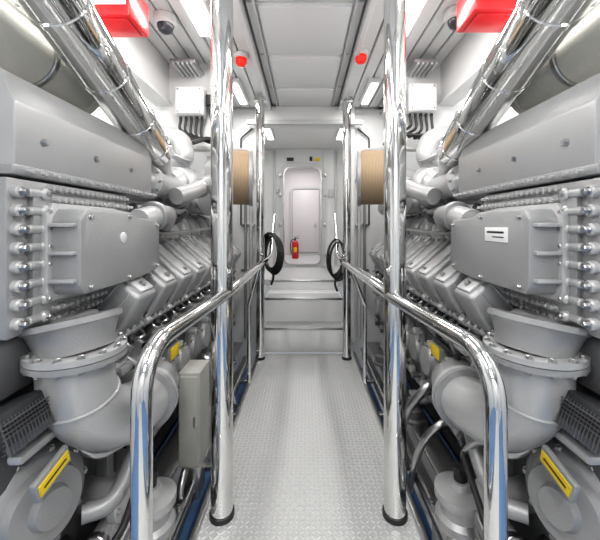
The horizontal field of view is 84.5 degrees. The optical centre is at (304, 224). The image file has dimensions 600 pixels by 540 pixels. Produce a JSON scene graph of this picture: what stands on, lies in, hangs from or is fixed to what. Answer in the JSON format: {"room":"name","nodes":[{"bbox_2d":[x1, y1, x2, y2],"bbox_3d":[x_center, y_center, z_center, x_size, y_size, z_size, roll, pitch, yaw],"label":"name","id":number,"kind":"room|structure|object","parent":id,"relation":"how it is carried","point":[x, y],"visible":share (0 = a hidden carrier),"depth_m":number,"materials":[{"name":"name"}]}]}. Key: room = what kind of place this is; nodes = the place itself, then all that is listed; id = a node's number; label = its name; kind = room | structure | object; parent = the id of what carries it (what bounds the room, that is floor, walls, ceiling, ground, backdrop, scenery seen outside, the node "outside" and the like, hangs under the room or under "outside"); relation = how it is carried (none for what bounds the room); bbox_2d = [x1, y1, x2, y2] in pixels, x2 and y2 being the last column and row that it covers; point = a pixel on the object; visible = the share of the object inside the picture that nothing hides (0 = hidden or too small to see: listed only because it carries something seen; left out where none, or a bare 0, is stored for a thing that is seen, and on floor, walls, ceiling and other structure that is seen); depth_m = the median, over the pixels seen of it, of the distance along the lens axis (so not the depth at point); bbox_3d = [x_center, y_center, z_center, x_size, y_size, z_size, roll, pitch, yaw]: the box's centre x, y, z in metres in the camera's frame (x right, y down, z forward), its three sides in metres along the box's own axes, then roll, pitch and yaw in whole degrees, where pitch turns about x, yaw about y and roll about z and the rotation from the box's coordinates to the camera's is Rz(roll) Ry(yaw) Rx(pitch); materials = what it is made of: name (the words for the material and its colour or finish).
{"room":"mechanical room","nodes":[
{"label":"mechanical room","id":0,"kind":"room"},
{"bbox_2d":[285,169,319,254],"bbox_3d":[-0.050,-0.400,8.000,1.600,2.700,2.500,0,0,0],"label":"wall","id":1,"kind":"structure","parent":0,"point":[293,177],"depth_m":9.18,"materials":[{"name":"white metal"}]},
{"bbox_2d":[290,187,319,254],"bbox_3d":[0.020,-0.110,9.133,0.860,1.880,0.065,0,0,0],"label":"door","id":2,"kind":"structure","parent":1,"relation":"in","point":[304,204],"depth_m":9.13,"materials":[{"name":"white paint"}]},
{"bbox_2d":[8,0,599,148],"bbox_3d":[0.000,-1.605,2.300,5.000,0.130,9.400,0,0,0],"label":"ceiling","id":3,"kind":"structure","parent":0,"point":[430,38],"depth_m":2.92,"materials":[{"name":"white paint"}]},
{"bbox_2d":[93,0,148,36],"bbox_3d":[-1.150,-1.380,1.993,0.300,0.380,0.254,0,0,0],"label":"sign box","id":4,"kind":"object","parent":3,"relation":"hanging from","point":[121,18],"visible":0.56,"depth_m":1.95,"materials":[{"name":"red paint"}]},
{"bbox_2d":[153,10,177,34],"bbox_3d":[-1.040,-1.488,2.460,0.170,0.125,0.170,0,0,0],"label":"dome camera","id":5,"kind":"object","parent":3,"relation":"attached to","point":[165,21],"visible":1,"depth_m":2.41,"materials":[{"name":"white paint"}]},
{"bbox_2d":[178,0,210,36],"bbox_3d":[-0.760,-1.525,1.960,0.190,0.059,1.370,0,0,0],"label":"ceiling light fixture","id":6,"kind":"object","parent":3,"relation":"attached to","point":[198,12],"depth_m":2.35,"materials":[{"name":"white plastic"}]},
{"bbox_2d":[233,78,248,104],"bbox_3d":[-0.760,-1.525,3.800,0.130,0.059,0.650,0,0,0],"label":"ceiling light fixture","id":7,"kind":"object","parent":3,"relation":"attached to","point":[239,93],"depth_m":3.75,"materials":[{"name":"white plastic"}]},
{"bbox_2d":[234,51,247,66],"bbox_3d":[-0.580,-1.496,3.000,0.130,0.108,0.130,0,0,0],"label":"beacon","id":8,"kind":"object","parent":3,"relation":"attached to","point":[241,57],"visible":1,"depth_m":2.96,"materials":[{"name":"red plastic"}]},
{"bbox_2d":[265,129,274,139],"bbox_3d":[-0.600,-1.525,5.400,0.150,0.059,0.850,0,0,0],"label":"ceiling light fixture","id":9,"kind":"object","parent":3,"relation":"attached to","point":[269,134],"depth_m":5.49,"materials":[{"name":"white plastic"}]},
{"bbox_2d":[17,7,592,115],"bbox_3d":[0.000,-1.347,1.100,4.900,0.405,6.400,0,0,0],"label":"ceiling beams","id":10,"kind":"structure","parent":3,"relation":"attached to","point":[149,68],"depth_m":2.82,"materials":[{"name":"white metal"}]},
{"bbox_2d":[233,0,376,109],"bbox_3d":[0.000,-1.548,1.185,0.965,0.105,6.570,0,0,0],"label":"panel","id":11,"kind":"object","parent":3,"relation":"attached to","point":[304,46],"depth_m":2.84,"materials":[{"name":"white metal"}]},
{"bbox_2d":[335,129,342,139],"bbox_3d":[0.600,-1.525,5.400,0.150,0.059,0.850,0,0,0],"label":"ceiling light fixture","id":12,"kind":"object","parent":3,"relation":"attached to","point":[339,135],"depth_m":5.52,"materials":[{"name":"white plastic"}]},
{"bbox_2d":[355,48,367,64],"bbox_3d":[0.500,-1.496,2.950,0.130,0.108,0.130,0,0,0],"label":"beacon","id":13,"kind":"object","parent":3,"relation":"attached to","point":[360,59],"visible":0.88,"depth_m":2.91,"materials":[{"name":"red plastic"}]},
{"bbox_2d":[359,78,380,104],"bbox_3d":[0.740,-1.525,3.800,0.130,0.059,0.650,0,0,0],"label":"ceiling light fixture","id":14,"kind":"object","parent":3,"relation":"attached to","point":[372,85],"depth_m":3.70,"materials":[{"name":"white plastic"}]},
{"bbox_2d":[406,0,428,36],"bbox_3d":[0.740,-1.525,1.960,0.190,0.059,1.370,0,0,0],"label":"ceiling light fixture","id":15,"kind":"object","parent":3,"relation":"attached to","point":[414,8],"depth_m":2.32,"materials":[{"name":"white plastic"}]},
{"bbox_2d":[444,5,456,29],"bbox_3d":[1.100,-1.488,2.400,0.170,0.125,0.170,0,0,0],"label":"dome camera","id":16,"kind":"object","parent":3,"relation":"attached to","point":[450,15],"visible":0.53,"depth_m":2.37,"materials":[{"name":"white paint"}]},
{"bbox_2d":[457,0,516,32],"bbox_3d":[1.120,-1.410,1.993,0.300,0.380,0.254,0,0,0],"label":"sign box","id":17,"kind":"object","parent":3,"relation":"hanging from","point":[473,16],"visible":0.76,"depth_m":1.96,"materials":[{"name":"red paint"}]},
{"bbox_2d":[265,149,342,266],"bbox_3d":[0.000,-0.300,6.728,4.900,2.600,0.145,0,0,0],"label":"wall","id":18,"kind":"structure","parent":0,"point":[331,160],"depth_m":6.70,"materials":[{"name":"white metal"}]},
{"bbox_2d":[279,163,325,266],"bbox_3d":[-0.050,-0.180,6.650,0.950,2.140,0.100,0,0,0],"label":"door frame","id":19,"kind":"structure","parent":18,"relation":"in","point":[285,167],"depth_m":6.64,"materials":[{"name":"white paint"}]},
{"bbox_2d":[276,157,332,196],"bbox_3d":[-0.013,-0.978,6.680,1.165,0.815,0.050,0,0,0],"label":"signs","id":20,"kind":"object","parent":18,"relation":"attached to","point":[330,191],"visible":1,"depth_m":6.66,"materials":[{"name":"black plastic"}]},
{"bbox_2d":[91,60,518,367],"bbox_3d":[0.000,0.175,4.930,4.960,3.550,3.640,0,0,0],"label":"wall","id":21,"kind":"structure","parent":0,"point":[370,122],"depth_m":4.42,"materials":[{"name":"white metal"}]},
{"bbox_2d":[175,87,210,144],"bbox_3d":[-0.949,-0.901,2.954,0.485,0.737,0.373,0,0,0],"label":"junction box","id":22,"kind":"object","parent":21,"relation":"attached to","point":[190,102],"visible":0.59,"depth_m":3.00,"materials":[{"name":"white paint"}]},
{"bbox_2d":[207,128,254,337],"bbox_3d":[-0.985,0.106,4.365,0.630,2.788,0.110,0,0,0],"label":"bulkhead pipework","id":23,"kind":"object","parent":21,"relation":"attached to","point":[245,224],"visible":0.37,"depth_m":4.37,"materials":[{"name":"white paint"}]},
{"bbox_2d":[355,128,383,338],"bbox_3d":[0.985,0.106,4.365,0.630,2.788,0.110,0,0,0],"label":"bulkhead pipework","id":24,"kind":"object","parent":21,"relation":"attached to","point":[359,224],"visible":0.35,"depth_m":4.36,"materials":[{"name":"white paint"}]},
{"bbox_2d":[383,83,436,144],"bbox_3d":[0.970,-0.931,2.954,0.486,0.738,0.373,0,0,0],"label":"junction box","id":25,"kind":"object","parent":21,"relation":"attached to","point":[421,98],"visible":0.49,"depth_m":3.00,"materials":[{"name":"white paint"}]},
{"bbox_2d":[153,255,459,539],"bbox_3d":[0.000,1.400,3.450,4.900,1.140,11.600,0,0,0],"label":"floor","id":26,"kind":"structure","parent":0,"point":[308,431],"depth_m":2.31,"materials":[{"name":"metal"}]},
{"bbox_2d":[0,0,253,539],"bbox_3d":[-1.219,0.321,2.260,1.562,3.208,3.884,0,0,0],"label":"engine","id":27,"kind":"object","parent":26,"relation":"on","point":[105,234],"visible":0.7,"depth_m":1.28,"materials":[{"name":"grey paint"}]},
{"bbox_2d":[197,353,237,409],"bbox_3d":[-0.701,1.315,2.737,0.384,0.598,0.197,0,0,-40],"label":"conduit","id":28,"kind":"object","parent":27,"relation":"attached to","point":[203,356],"visible":0.34,"depth_m":2.60,"materials":[{"name":"silver metal"}]},
{"bbox_2d":[153,467,185,539],"bbox_3d":[-0.828,1.585,1.660,0.355,0.690,0.300,0,0,0],"label":"mount","id":29,"kind":"object","parent":26,"relation":"on","point":[165,510],"visible":0.49,"depth_m":1.64,"materials":[{"name":"silver metal"}]},
{"bbox_2d":[130,214,275,539],"bbox_3d":[-0.505,0.716,2.916,0.231,1.769,3.991,0,0,0],"label":"handrail","id":30,"kind":"object","parent":26,"relation":"on","point":[142,386],"visible":0.9,"depth_m":0.97,"materials":[{"name":"silver metal"}]},
{"bbox_2d":[265,232,283,284],"bbox_3d":[-0.417,0.417,4.154,0.120,0.659,0.521,0,0,-32],"label":"coiled hose","id":31,"kind":"object","parent":30,"relation":"hanging from","point":[277,267],"visible":0.88,"depth_m":4.02,"materials":[{"name":"black rubber"}]},
{"bbox_2d":[167,348,252,539],"bbox_3d":[-0.665,1.575,1.925,0.180,0.101,4.350,0,0,0],"label":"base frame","id":32,"kind":"object","parent":26,"relation":"on","point":[238,379],"visible":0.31,"depth_m":2.18,"materials":[{"name":"blue metal"}]},
{"bbox_2d":[176,360,209,503],"bbox_3d":[-0.675,1.255,1.974,0.130,0.790,0.292,0,0,0],"label":"electrical box","id":33,"kind":"object","parent":32,"relation":"on","point":[194,378],"visible":0.88,"depth_m":1.91,"materials":[{"name":"grey metal"}]},
{"bbox_2d":[209,0,234,525],"bbox_3d":[-0.458,0.040,1.820,0.180,3.120,0.180,0,0,0],"label":"support pole","id":34,"kind":"object","parent":26,"relation":"on","point":[222,510],"visible":1,"depth_m":1.77,"materials":[{"name":"silver metal"}]},
{"bbox_2d":[254,96,266,360],"bbox_3d":[-0.535,0.040,3.950,0.150,3.120,0.150,0,0,0],"label":"support pole","id":35,"kind":"object","parent":26,"relation":"on","point":[260,101],"visible":0.97,"depth_m":3.91,"materials":[{"name":"silver metal"}]},
{"bbox_2d":[290,236,298,258],"bbox_3d":[-0.249,0.556,8.193,0.178,0.548,0.192,0,0,40],"label":"fire extinguisher","id":36,"kind":"object","parent":26,"relation":"on","point":[295,245],"visible":1,"depth_m":8.14,"materials":[{"name":"red paint"}]},
{"bbox_2d":[265,277,342,351],"bbox_3d":[-0.020,1.216,4.715,1.050,0.768,1.120,0,0,0],"label":"staircase","id":37,"kind":"structure","parent":26,"relation":"on","point":[303,314],"depth_m":4.42,"materials":[{"name":"grey metal"}]},
{"bbox_2d":[340,96,352,360],"bbox_3d":[0.500,0.040,3.950,0.150,3.120,0.150,0,0,0],"label":"support pole","id":38,"kind":"object","parent":26,"relation":"on","point":[348,100],"visible":0.99,"depth_m":3.90,"materials":[{"name":"silver metal"}]},
{"bbox_2d":[382,0,407,525],"bbox_3d":[0.496,0.040,1.820,0.180,3.120,0.180,0,0,0],"label":"support pole","id":39,"kind":"object","parent":26,"relation":"on","point":[394,511],"visible":1,"depth_m":1.77,"materials":[{"name":"silver metal"}]},
{"bbox_2d":[361,348,449,539],"bbox_3d":[0.704,1.575,1.925,0.182,0.101,4.350,0,0,0],"label":"gutter","id":40,"kind":"object","parent":26,"relation":"on","point":[425,486],"visible":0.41,"depth_m":2.22,"materials":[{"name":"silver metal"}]},
{"bbox_2d":[333,214,507,539],"bbox_3d":[0.521,0.716,2.912,0.285,1.769,4.002,0,0,-3],"label":"handrail","id":41,"kind":"object","parent":26,"relation":"on","point":[491,379],"visible":0.85,"depth_m":0.97,"materials":[{"name":"silver metal"}]},
{"bbox_2d":[326,238,342,291],"bbox_3d":[0.406,0.497,4.161,0.085,0.659,0.562,0,0,28],"label":"coiled hose","id":42,"kind":"object","parent":41,"relation":"hanging from","point":[338,276],"visible":0.8,"depth_m":4.06,"materials":[{"name":"black rubber"}]},
{"bbox_2d":[425,461,476,539],"bbox_3d":[0.848,1.585,1.700,0.355,0.690,0.300,0,0,0],"label":"mount","id":43,"kind":"object","parent":26,"relation":"on","point":[455,508],"visible":0.75,"depth_m":1.65,"materials":[{"name":"silver metal"}]},
{"bbox_2d":[356,0,599,539],"bbox_3d":[1.219,0.321,2.260,1.562,3.208,3.884,0,0,0],"label":"engine","id":44,"kind":"object","parent":26,"relation":"on","point":[503,220],"visible":0.81,"depth_m":1.34,"materials":[{"name":"grey paint"}]},
{"bbox_2d":[406,378,449,494],"bbox_3d":[0.772,1.412,2.152,0.280,0.791,0.447,0,0,0],"label":"conduit","id":45,"kind":"object","parent":44,"relation":"attached to","point":[426,387],"visible":0.69,"depth_m":2.05,"materials":[{"name":"silver metal"}]}
]}

